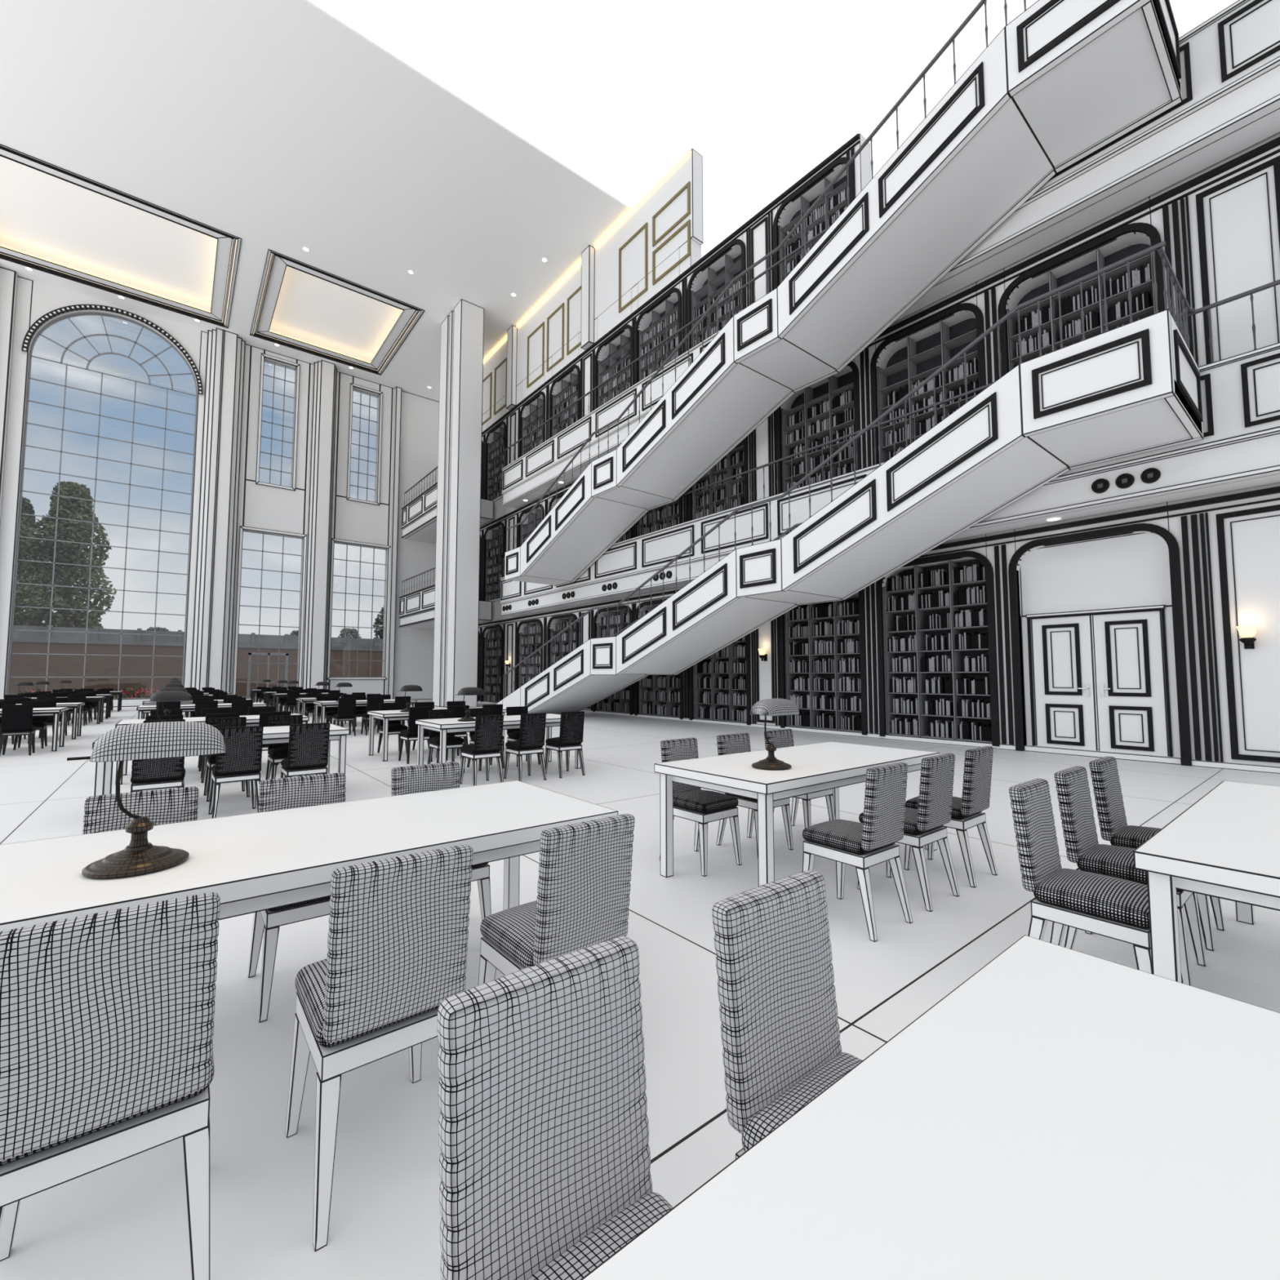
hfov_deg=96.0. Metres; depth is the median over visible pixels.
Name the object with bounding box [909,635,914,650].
book
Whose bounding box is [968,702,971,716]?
book
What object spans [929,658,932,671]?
book
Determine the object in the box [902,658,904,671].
book
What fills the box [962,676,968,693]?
book
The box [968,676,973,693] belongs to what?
book
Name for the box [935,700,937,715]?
book
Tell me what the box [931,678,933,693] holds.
book
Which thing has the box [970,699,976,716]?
book
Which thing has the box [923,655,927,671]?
book
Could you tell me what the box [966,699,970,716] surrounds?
book
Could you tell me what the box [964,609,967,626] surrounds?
book
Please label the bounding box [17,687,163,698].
flower bed
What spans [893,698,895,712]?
book
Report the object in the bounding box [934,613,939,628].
book
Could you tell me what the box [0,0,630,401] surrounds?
ceiling
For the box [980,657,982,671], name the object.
book
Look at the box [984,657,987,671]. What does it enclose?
book
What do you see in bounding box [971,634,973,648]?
book
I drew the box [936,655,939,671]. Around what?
book
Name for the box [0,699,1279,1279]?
floor
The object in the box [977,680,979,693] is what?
book
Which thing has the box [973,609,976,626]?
book
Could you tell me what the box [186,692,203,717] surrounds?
chair
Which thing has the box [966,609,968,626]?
book
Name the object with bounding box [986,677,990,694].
book
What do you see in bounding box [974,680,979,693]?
book
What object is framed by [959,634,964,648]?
book
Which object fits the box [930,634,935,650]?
book
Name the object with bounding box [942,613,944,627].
book
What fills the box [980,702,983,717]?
book
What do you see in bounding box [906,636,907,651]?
book
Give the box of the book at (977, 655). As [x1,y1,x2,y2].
[976,654,981,671]
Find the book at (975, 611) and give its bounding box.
[974,610,977,626]
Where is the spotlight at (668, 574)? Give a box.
[666,570,671,578]
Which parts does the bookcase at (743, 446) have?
shelf, shelf, shelf, shelf, panel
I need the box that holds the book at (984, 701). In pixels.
[983,701,986,717]
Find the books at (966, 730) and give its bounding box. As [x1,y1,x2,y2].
[484,186,1151,741]
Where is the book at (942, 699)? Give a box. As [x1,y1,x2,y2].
[942,698,944,715]
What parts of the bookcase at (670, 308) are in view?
shelf, shelf, shelf, shelf, panel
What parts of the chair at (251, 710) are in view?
backrest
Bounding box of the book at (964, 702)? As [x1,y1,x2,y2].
[963,701,966,716]
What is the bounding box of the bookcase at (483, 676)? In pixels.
[480,625,502,702]
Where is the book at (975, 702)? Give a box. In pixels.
[975,702,977,716]
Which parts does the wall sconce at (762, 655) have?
lamp shade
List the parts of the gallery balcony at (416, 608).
panel frame, panel frame, panel frame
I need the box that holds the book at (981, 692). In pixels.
[980,680,982,694]
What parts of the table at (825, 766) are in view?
leg, leg, leg, leg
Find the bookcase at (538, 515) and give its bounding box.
[517,503,544,546]
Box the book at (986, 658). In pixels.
[986,657,988,671]
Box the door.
[1008,523,1191,766]
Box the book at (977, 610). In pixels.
[976,608,982,626]
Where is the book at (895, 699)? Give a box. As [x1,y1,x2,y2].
[895,698,897,712]
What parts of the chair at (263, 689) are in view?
backrest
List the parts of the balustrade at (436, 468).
handrail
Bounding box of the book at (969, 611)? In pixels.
[968,609,971,626]
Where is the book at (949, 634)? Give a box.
[948,633,951,649]
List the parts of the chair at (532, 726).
leg, leg, seat, seat frame, leg, backrest, leg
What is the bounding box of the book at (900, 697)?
[898,697,902,713]
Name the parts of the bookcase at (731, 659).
shelf, shelf, shelf, shelf, shelf, panel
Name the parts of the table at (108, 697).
leg, leg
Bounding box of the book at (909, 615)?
[907,614,911,630]
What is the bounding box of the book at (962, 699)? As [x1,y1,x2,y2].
[959,698,964,715]
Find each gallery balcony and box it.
[398,584,492,629]
[400,481,493,542]
[499,342,1279,616]
[501,0,1279,508]
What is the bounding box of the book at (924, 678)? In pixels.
[924,678,928,693]
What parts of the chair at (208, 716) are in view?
leg, backrest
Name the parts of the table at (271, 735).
leg, leg, leg, leg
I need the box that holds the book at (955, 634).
[955,634,959,648]
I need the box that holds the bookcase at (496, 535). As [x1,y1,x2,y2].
[482,522,504,600]
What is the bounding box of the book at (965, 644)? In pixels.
[964,632,966,648]
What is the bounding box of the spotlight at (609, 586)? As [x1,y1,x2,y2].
[607,583,612,590]
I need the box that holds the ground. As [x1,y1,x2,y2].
[241,696,263,700]
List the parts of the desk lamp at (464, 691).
lamp shade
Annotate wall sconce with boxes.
[504,660,510,667]
[758,648,767,661]
[1235,625,1257,648]
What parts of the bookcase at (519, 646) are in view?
shelf, shelf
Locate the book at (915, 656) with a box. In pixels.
[915,656,916,671]
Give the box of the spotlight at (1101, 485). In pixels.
[1091,478,1109,493]
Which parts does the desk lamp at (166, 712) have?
lamp shade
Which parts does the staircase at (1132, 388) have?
panel frame, panel frame, panel frame, panel frame, panel frame, panel frame, panel frame, handrail, panel frame, panel frame, handrail, panel frame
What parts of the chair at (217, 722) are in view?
leg, leg, seat frame, seat, backrest, leg, leg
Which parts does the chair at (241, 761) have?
leg, leg, seat frame, seat, backrest, leg, leg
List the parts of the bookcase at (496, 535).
shelf, shelf, shelf, shelf, shelf, shelf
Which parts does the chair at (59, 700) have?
backrest, leg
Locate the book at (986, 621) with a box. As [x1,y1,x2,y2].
[985,612,987,625]
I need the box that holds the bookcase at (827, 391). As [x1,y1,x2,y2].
[775,360,861,493]
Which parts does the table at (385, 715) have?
leg, leg, leg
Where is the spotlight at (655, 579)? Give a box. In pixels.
[653,574,658,581]
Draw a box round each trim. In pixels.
[0,266,17,521]
[21,304,202,394]
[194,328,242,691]
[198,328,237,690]
[205,329,225,687]
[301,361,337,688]
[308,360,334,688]
[386,386,401,699]
[478,486,1279,627]
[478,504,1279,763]
[480,136,1279,531]
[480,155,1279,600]
[481,133,860,437]
[482,146,855,498]
[506,244,595,409]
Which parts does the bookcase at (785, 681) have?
shelf, shelf, shelf, shelf, shelf, shelf, panel, shelf, shelf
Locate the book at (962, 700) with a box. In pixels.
[961,699,966,716]
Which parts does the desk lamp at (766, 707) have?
stem, lamp shade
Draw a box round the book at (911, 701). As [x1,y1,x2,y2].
[911,701,912,713]
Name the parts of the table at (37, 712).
leg, leg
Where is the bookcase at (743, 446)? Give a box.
[688,435,748,520]
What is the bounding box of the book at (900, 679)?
[899,679,901,692]
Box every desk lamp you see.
[13,681,34,697]
[34,680,49,692]
[57,680,71,689]
[66,721,226,879]
[142,690,192,722]
[151,687,187,715]
[159,683,183,688]
[262,679,271,687]
[275,680,288,689]
[287,680,298,690]
[313,681,329,698]
[333,682,352,702]
[397,684,422,711]
[455,687,484,721]
[750,698,799,770]
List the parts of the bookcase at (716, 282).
shelf, shelf, shelf, shelf, panel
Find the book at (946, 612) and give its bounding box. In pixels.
[945,611,947,627]
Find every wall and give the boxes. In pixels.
[0,275,439,707]
[478,132,1279,767]
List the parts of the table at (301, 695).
leg, leg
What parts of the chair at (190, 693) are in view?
backrest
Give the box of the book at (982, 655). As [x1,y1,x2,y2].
[981,653,987,671]
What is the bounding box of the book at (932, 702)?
[931,701,934,715]
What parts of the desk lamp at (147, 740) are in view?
shade rod, stem, lamp shade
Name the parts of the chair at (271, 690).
backrest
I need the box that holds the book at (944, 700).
[943,698,949,715]
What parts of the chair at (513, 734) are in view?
seat frame, seat, backrest, leg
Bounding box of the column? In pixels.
[432,298,484,707]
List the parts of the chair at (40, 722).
leg, leg, backrest, seat, seat frame, leg, leg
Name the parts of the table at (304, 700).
leg, leg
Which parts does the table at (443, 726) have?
leg, leg, leg, leg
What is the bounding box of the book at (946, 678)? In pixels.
[944,676,950,693]
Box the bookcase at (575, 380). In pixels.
[548,364,580,438]
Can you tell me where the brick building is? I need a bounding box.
[8,624,382,698]
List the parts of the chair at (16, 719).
leg, leg, backrest, seat frame, seat, leg, leg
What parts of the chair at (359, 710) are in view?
backrest, seat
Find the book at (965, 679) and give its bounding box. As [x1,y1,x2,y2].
[964,678,968,693]
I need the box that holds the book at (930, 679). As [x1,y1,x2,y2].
[929,679,932,693]
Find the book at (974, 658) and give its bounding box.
[973,657,975,671]
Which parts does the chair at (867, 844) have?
leg, leg, seat, seat frame, leg, backrest, leg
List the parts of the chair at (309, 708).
seat, backrest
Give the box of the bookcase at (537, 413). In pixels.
[519,391,545,457]
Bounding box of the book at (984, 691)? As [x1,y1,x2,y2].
[983,678,986,694]
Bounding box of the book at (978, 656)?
[977,656,981,671]
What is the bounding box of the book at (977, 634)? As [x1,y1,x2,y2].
[977,634,978,648]
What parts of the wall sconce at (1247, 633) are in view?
lamp shade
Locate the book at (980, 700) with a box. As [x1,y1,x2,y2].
[978,699,984,717]
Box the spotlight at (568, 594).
[566,592,570,598]
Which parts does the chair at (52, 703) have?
backrest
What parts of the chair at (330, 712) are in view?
seat frame, seat, backrest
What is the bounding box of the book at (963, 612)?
[962,611,965,626]
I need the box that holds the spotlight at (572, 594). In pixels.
[570,591,574,597]
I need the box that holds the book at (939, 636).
[937,635,940,649]
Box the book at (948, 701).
[948,701,952,715]
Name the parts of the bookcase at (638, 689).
shelf, shelf, shelf, panel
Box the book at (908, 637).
[908,637,910,650]
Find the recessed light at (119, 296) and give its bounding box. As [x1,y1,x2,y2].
[117,295,125,299]
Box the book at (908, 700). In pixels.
[907,698,910,713]
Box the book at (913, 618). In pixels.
[912,617,915,630]
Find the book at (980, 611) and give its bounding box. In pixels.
[980,610,982,625]
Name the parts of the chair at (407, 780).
backrest, seat, seat frame, leg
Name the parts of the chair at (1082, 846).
leg, backrest, seat, seat frame, leg, leg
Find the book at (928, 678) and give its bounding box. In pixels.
[928,678,931,693]
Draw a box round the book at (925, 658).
[924,657,927,671]
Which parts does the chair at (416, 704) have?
leg, backrest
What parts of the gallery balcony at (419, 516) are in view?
panel frame, panel frame, panel frame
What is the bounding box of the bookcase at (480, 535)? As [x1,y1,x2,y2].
[479,534,481,599]
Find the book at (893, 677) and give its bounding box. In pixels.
[892,676,898,692]
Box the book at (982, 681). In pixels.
[982,680,983,694]
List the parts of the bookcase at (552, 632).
shelf, shelf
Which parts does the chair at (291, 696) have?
seat frame, seat, backrest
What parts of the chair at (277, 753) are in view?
leg, leg, seat frame, seat, backrest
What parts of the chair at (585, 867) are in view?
leg, seat frame, seat, backrest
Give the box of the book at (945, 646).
[944,636,946,649]
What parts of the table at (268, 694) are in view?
leg, leg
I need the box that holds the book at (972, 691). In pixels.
[971,680,973,693]
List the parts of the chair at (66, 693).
backrest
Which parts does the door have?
panel, panel, handle, casing, handle, panel, panel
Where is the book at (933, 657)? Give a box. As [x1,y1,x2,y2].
[933,657,936,671]
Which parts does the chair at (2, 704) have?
backrest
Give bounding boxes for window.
[5,311,197,698]
[232,525,306,702]
[255,352,300,490]
[326,537,391,679]
[346,382,382,505]
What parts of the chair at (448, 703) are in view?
backrest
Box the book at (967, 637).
[966,635,968,648]
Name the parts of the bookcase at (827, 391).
shelf, shelf, shelf, shelf, shelf, panel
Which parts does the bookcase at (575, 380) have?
shelf, shelf, shelf, shelf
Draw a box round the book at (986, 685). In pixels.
[985,677,987,694]
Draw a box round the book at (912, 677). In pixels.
[911,676,916,693]
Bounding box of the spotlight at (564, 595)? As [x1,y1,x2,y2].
[562,593,566,599]
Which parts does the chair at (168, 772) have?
seat frame, seat, backrest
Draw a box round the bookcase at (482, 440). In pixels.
[480,440,483,497]
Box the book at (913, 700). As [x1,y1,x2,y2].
[912,699,915,713]
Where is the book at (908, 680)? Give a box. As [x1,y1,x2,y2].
[907,680,909,693]
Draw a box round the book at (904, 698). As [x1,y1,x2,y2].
[901,697,906,713]
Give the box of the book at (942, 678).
[940,676,945,693]
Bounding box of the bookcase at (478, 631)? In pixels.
[477,631,479,702]
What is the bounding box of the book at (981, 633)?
[980,632,986,648]
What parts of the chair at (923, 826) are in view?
leg, seat, seat frame, leg, backrest, leg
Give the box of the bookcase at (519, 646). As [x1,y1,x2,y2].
[515,618,542,689]
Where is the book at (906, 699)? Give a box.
[905,697,910,713]
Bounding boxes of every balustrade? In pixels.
[401,567,435,595]
[404,466,437,506]
[502,279,1279,577]
[504,224,831,466]
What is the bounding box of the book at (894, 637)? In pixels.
[892,636,898,651]
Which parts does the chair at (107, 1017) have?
leg, leg, seat frame, seat, backrest, leg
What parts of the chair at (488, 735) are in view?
leg, leg, seat, seat frame, leg, backrest, leg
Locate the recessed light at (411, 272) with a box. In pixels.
[407,269,413,274]
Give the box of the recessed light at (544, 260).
[541,257,547,262]
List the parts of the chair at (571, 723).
leg, leg, seat, seat frame, leg, backrest, leg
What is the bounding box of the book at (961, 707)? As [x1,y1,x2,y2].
[960,701,962,715]
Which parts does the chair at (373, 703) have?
leg, seat, leg, seat frame, backrest, leg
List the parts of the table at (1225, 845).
leg, leg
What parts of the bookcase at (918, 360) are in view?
shelf, shelf, shelf, shelf, shelf, panel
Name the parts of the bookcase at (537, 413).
shelf, shelf, shelf, shelf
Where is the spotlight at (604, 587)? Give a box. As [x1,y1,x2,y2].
[601,584,606,591]
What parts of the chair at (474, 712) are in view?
leg, leg, backrest, seat frame, seat, leg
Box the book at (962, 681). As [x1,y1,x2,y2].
[961,680,963,693]
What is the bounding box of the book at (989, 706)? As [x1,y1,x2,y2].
[988,702,991,717]
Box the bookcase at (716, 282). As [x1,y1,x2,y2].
[687,239,746,350]
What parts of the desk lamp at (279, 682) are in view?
lamp shade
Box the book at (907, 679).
[906,678,911,693]
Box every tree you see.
[13,496,44,625]
[15,480,116,628]
[146,626,170,631]
[288,630,298,635]
[337,627,361,638]
[373,607,383,639]
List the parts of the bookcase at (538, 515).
shelf, shelf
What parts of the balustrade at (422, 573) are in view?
handrail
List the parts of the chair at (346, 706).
seat frame, seat, backrest, leg, leg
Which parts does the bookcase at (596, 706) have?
shelf, shelf, shelf, panel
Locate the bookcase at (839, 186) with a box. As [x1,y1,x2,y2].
[773,156,853,288]
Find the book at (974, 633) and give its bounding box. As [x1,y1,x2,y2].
[973,631,978,648]
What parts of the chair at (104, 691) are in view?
backrest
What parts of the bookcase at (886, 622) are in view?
shelf, shelf, shelf, shelf, shelf, shelf, shelf, shelf, panel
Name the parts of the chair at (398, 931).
leg, leg, seat frame, seat, backrest, leg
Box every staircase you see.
[495,240,1204,715]
[504,0,1182,586]
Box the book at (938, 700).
[937,698,939,715]
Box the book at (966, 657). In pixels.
[965,656,971,671]
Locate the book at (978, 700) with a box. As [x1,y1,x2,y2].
[977,699,979,717]
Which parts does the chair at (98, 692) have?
backrest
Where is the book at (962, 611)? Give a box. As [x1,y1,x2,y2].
[960,610,964,626]
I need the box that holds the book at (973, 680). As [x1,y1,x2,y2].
[973,680,974,693]
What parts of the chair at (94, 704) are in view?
backrest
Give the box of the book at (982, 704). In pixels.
[981,702,983,717]
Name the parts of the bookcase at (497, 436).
shelf, shelf, shelf, shelf, shelf, shelf, shelf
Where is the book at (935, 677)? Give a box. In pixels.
[933,676,938,693]
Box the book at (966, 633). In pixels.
[965,632,970,648]
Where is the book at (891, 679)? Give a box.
[891,679,893,692]
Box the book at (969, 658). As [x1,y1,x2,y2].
[968,657,973,671]
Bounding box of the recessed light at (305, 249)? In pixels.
[302,246,310,252]
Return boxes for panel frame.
[482,372,492,425]
[493,357,506,415]
[526,321,544,388]
[546,302,564,372]
[566,285,581,355]
[618,222,648,312]
[652,181,690,247]
[652,218,690,285]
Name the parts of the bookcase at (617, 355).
shelf, shelf, shelf, shelf, panel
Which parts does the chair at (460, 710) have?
backrest, seat frame, leg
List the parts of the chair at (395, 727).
leg, seat frame, backrest, seat, leg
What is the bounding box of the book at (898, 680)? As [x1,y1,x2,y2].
[897,680,900,692]
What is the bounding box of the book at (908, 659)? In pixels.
[907,657,914,671]
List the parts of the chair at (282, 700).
backrest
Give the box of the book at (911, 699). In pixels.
[910,697,915,713]
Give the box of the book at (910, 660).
[909,659,911,671]
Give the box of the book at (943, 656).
[942,655,945,671]
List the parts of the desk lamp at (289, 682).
lamp shade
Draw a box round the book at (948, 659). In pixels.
[947,658,949,671]
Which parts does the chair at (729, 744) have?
leg, backrest, seat, leg, leg, seat frame, leg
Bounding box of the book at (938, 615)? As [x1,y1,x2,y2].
[937,615,939,628]
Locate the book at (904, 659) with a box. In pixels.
[904,658,906,671]
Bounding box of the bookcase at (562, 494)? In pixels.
[547,489,567,513]
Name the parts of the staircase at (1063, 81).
panel frame, panel frame, panel frame, panel frame, panel frame, panel frame, handrail, panel frame, panel frame, panel frame, panel frame, panel frame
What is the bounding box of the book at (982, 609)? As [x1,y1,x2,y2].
[982,608,986,625]
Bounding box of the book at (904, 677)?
[903,676,909,692]
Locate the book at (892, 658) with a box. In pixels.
[892,657,894,671]
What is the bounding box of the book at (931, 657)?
[931,657,933,671]
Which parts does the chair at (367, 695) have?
backrest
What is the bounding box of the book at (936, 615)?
[935,613,941,628]
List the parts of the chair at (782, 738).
backrest, leg, leg, seat frame, leg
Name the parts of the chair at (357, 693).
backrest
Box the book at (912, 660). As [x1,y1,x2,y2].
[911,659,913,671]
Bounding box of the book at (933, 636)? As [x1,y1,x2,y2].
[933,635,935,649]
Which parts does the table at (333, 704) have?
leg, leg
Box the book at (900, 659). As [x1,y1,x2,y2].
[900,658,902,671]
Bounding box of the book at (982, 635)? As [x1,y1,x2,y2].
[982,635,983,648]
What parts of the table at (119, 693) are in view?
leg, leg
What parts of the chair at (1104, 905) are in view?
backrest, leg, leg, seat frame, seat, leg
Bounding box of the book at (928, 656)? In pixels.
[927,655,933,671]
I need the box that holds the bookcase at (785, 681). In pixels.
[778,588,867,735]
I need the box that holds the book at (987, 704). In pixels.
[986,703,988,717]
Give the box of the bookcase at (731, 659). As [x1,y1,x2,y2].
[688,633,751,724]
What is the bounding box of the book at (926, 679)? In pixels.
[925,679,928,693]
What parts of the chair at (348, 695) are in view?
backrest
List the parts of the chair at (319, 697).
backrest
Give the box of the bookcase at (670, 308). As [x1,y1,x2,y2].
[634,287,682,384]
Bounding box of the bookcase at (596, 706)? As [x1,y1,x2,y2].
[592,604,632,715]
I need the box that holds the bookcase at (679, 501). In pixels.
[634,496,683,537]
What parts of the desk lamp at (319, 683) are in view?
lamp shade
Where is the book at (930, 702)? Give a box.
[929,702,932,715]
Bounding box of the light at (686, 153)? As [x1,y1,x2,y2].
[483,149,689,363]
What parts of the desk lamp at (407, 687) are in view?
lamp shade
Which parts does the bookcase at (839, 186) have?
shelf, shelf, shelf, shelf, panel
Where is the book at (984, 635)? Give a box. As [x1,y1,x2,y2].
[984,635,986,648]
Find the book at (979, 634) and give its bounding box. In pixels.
[978,634,980,648]
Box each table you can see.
[0,696,106,724]
[0,706,68,751]
[0,780,617,931]
[15,702,84,739]
[51,691,123,711]
[92,724,350,795]
[96,694,112,719]
[115,713,309,785]
[136,702,267,719]
[142,698,254,719]
[152,692,231,694]
[249,688,288,700]
[262,692,275,706]
[271,692,346,711]
[296,697,375,720]
[313,699,417,724]
[367,706,506,761]
[415,713,581,768]
[580,934,1279,1279]
[653,741,939,886]
[1133,781,1279,982]
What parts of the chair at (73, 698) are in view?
leg, backrest, seat frame, leg, leg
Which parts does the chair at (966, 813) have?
leg, leg, seat, seat frame, leg, backrest, leg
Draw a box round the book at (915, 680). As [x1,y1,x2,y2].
[915,680,916,693]
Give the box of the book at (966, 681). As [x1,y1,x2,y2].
[965,680,968,693]
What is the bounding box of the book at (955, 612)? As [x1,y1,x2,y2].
[954,611,959,626]
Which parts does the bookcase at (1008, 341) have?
shelf, shelf, shelf, panel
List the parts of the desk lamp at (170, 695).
stem, lamp shade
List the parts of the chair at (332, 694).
backrest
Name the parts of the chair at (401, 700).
backrest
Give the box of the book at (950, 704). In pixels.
[949,702,953,715]
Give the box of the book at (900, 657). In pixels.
[898,656,904,671]
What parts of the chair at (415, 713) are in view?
leg, leg, seat frame, seat, backrest, leg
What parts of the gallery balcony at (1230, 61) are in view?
panel frame, panel frame, panel frame, panel frame, panel frame, panel frame, panel frame, panel frame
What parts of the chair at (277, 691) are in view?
backrest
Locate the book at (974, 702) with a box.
[973,702,975,716]
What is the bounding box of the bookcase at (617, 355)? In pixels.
[594,324,632,409]
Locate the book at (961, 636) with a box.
[960,635,962,648]
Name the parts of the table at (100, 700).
leg, leg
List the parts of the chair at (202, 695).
backrest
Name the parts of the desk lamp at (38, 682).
lamp shade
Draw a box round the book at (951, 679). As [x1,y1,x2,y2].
[950,676,952,693]
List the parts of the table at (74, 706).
leg, leg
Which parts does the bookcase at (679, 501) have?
shelf, shelf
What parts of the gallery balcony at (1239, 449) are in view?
panel frame, panel frame, panel frame, panel frame, panel frame, panel frame, panel frame, panel frame, panel frame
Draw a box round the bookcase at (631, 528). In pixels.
[619,526,632,542]
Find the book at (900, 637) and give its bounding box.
[899,635,904,651]
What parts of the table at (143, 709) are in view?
leg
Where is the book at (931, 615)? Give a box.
[930,614,933,628]
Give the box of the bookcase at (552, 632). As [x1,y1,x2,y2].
[546,613,578,667]
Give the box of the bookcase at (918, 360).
[870,302,986,465]
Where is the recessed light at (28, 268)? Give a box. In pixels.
[24,266,33,271]
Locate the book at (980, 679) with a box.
[978,678,983,694]
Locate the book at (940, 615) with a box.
[940,615,942,628]
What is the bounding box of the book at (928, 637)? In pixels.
[928,637,929,650]
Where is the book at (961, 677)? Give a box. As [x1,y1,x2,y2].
[960,676,963,693]
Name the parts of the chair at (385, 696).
backrest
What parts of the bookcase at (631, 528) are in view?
arch frame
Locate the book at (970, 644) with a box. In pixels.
[968,635,971,648]
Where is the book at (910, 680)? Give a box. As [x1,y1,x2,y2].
[910,680,911,693]
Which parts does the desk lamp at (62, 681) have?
lamp shade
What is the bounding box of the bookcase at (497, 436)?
[484,421,506,499]
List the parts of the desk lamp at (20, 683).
lamp shade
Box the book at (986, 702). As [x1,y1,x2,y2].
[984,701,990,717]
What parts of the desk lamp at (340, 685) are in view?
lamp shade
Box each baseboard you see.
[477,701,1279,773]
[493,494,502,502]
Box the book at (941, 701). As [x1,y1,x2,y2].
[941,701,942,715]
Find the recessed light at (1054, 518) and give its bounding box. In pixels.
[1044,516,1062,521]
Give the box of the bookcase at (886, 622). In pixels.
[875,551,999,746]
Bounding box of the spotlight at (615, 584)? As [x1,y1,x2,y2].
[612,582,617,589]
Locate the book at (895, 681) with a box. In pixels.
[893,680,896,692]
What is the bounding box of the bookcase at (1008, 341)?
[997,222,1164,376]
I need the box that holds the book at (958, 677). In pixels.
[958,676,960,693]
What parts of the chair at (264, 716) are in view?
seat frame, backrest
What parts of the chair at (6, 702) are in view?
backrest, leg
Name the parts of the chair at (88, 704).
backrest, leg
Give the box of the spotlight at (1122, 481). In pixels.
[1115,473,1134,488]
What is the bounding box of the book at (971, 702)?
[971,702,973,716]
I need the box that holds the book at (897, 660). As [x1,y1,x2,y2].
[897,659,898,671]
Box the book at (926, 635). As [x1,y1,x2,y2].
[925,634,930,650]
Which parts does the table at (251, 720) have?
leg, leg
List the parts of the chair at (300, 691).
backrest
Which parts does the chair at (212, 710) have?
leg, backrest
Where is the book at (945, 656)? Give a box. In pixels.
[944,655,950,671]
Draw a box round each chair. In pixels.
[0,700,17,744]
[0,702,4,736]
[0,704,35,755]
[0,892,220,1279]
[4,694,24,700]
[7,697,31,738]
[13,701,48,750]
[17,693,36,697]
[25,692,42,694]
[31,699,56,732]
[35,691,51,694]
[36,693,56,699]
[38,697,68,738]
[47,693,65,697]
[52,689,66,693]
[53,692,71,719]
[61,690,77,693]
[66,693,87,725]
[71,692,93,723]
[75,688,88,692]
[82,786,199,834]
[86,690,101,706]
[87,691,97,719]
[96,688,110,712]
[102,688,114,711]
[129,756,185,792]
[142,719,185,723]
[145,714,182,719]
[150,709,182,715]
[155,701,180,709]
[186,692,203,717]
[190,694,208,717]
[191,697,212,717]
[192,697,213,717]
[194,700,217,717]
[197,707,231,771]
[200,712,239,782]
[203,688,214,693]
[203,716,249,801]
[208,725,263,818]
[209,690,223,694]
[212,691,227,699]
[219,694,236,699]
[222,696,241,703]
[226,697,245,703]
[231,699,253,715]
[248,706,279,764]
[248,772,346,1022]
[256,686,266,703]
[258,687,271,706]
[258,711,290,751]
[265,715,302,779]
[269,688,282,711]
[275,688,287,711]
[279,689,293,713]
[280,722,329,777]
[284,690,299,713]
[285,844,473,1251]
[287,688,299,711]
[293,688,306,713]
[299,689,312,714]
[305,693,321,723]
[307,690,319,693]
[311,694,332,724]
[319,688,329,693]
[323,695,343,727]
[328,689,340,694]
[328,693,346,724]
[333,697,355,736]
[340,693,356,727]
[350,694,369,731]
[351,692,365,717]
[360,697,383,735]
[361,693,381,719]
[374,694,391,729]
[377,702,408,753]
[391,761,491,920]
[395,696,410,724]
[398,706,432,764]
[412,702,434,750]
[426,708,464,773]
[435,705,469,760]
[437,935,672,1279]
[446,701,465,745]
[459,715,503,786]
[466,707,504,771]
[478,813,635,985]
[482,704,502,715]
[503,712,546,781]
[506,706,540,766]
[544,711,585,777]
[659,737,742,876]
[711,870,862,1159]
[716,733,793,853]
[764,728,835,828]
[802,762,912,942]
[857,753,959,911]
[904,746,997,888]
[1008,778,1151,973]
[1053,765,1206,986]
[1088,755,1224,951]
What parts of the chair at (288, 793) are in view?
leg, leg, seat frame, seat, backrest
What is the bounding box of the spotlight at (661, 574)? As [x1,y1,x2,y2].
[659,572,665,579]
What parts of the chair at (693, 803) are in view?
backrest, leg, leg, seat frame, seat, leg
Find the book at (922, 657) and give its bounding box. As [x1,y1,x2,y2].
[921,657,923,671]
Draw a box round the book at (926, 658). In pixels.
[926,657,928,671]
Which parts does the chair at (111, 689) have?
backrest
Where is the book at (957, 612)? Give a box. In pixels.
[957,612,960,626]
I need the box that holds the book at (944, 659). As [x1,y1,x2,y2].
[943,658,945,671]
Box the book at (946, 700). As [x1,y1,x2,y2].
[946,700,947,715]
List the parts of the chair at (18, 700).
backrest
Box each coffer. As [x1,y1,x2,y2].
[0,143,241,328]
[249,248,424,375]
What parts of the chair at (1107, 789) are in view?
backrest, seat, leg, leg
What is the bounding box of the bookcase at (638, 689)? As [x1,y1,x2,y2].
[634,598,684,719]
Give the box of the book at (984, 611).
[982,609,986,625]
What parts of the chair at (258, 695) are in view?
backrest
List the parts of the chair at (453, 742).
leg, leg, backrest, seat frame, seat, leg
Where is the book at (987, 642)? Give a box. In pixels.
[986,632,988,648]
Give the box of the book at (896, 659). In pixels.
[895,657,898,671]
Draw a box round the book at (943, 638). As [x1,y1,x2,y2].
[942,636,944,649]

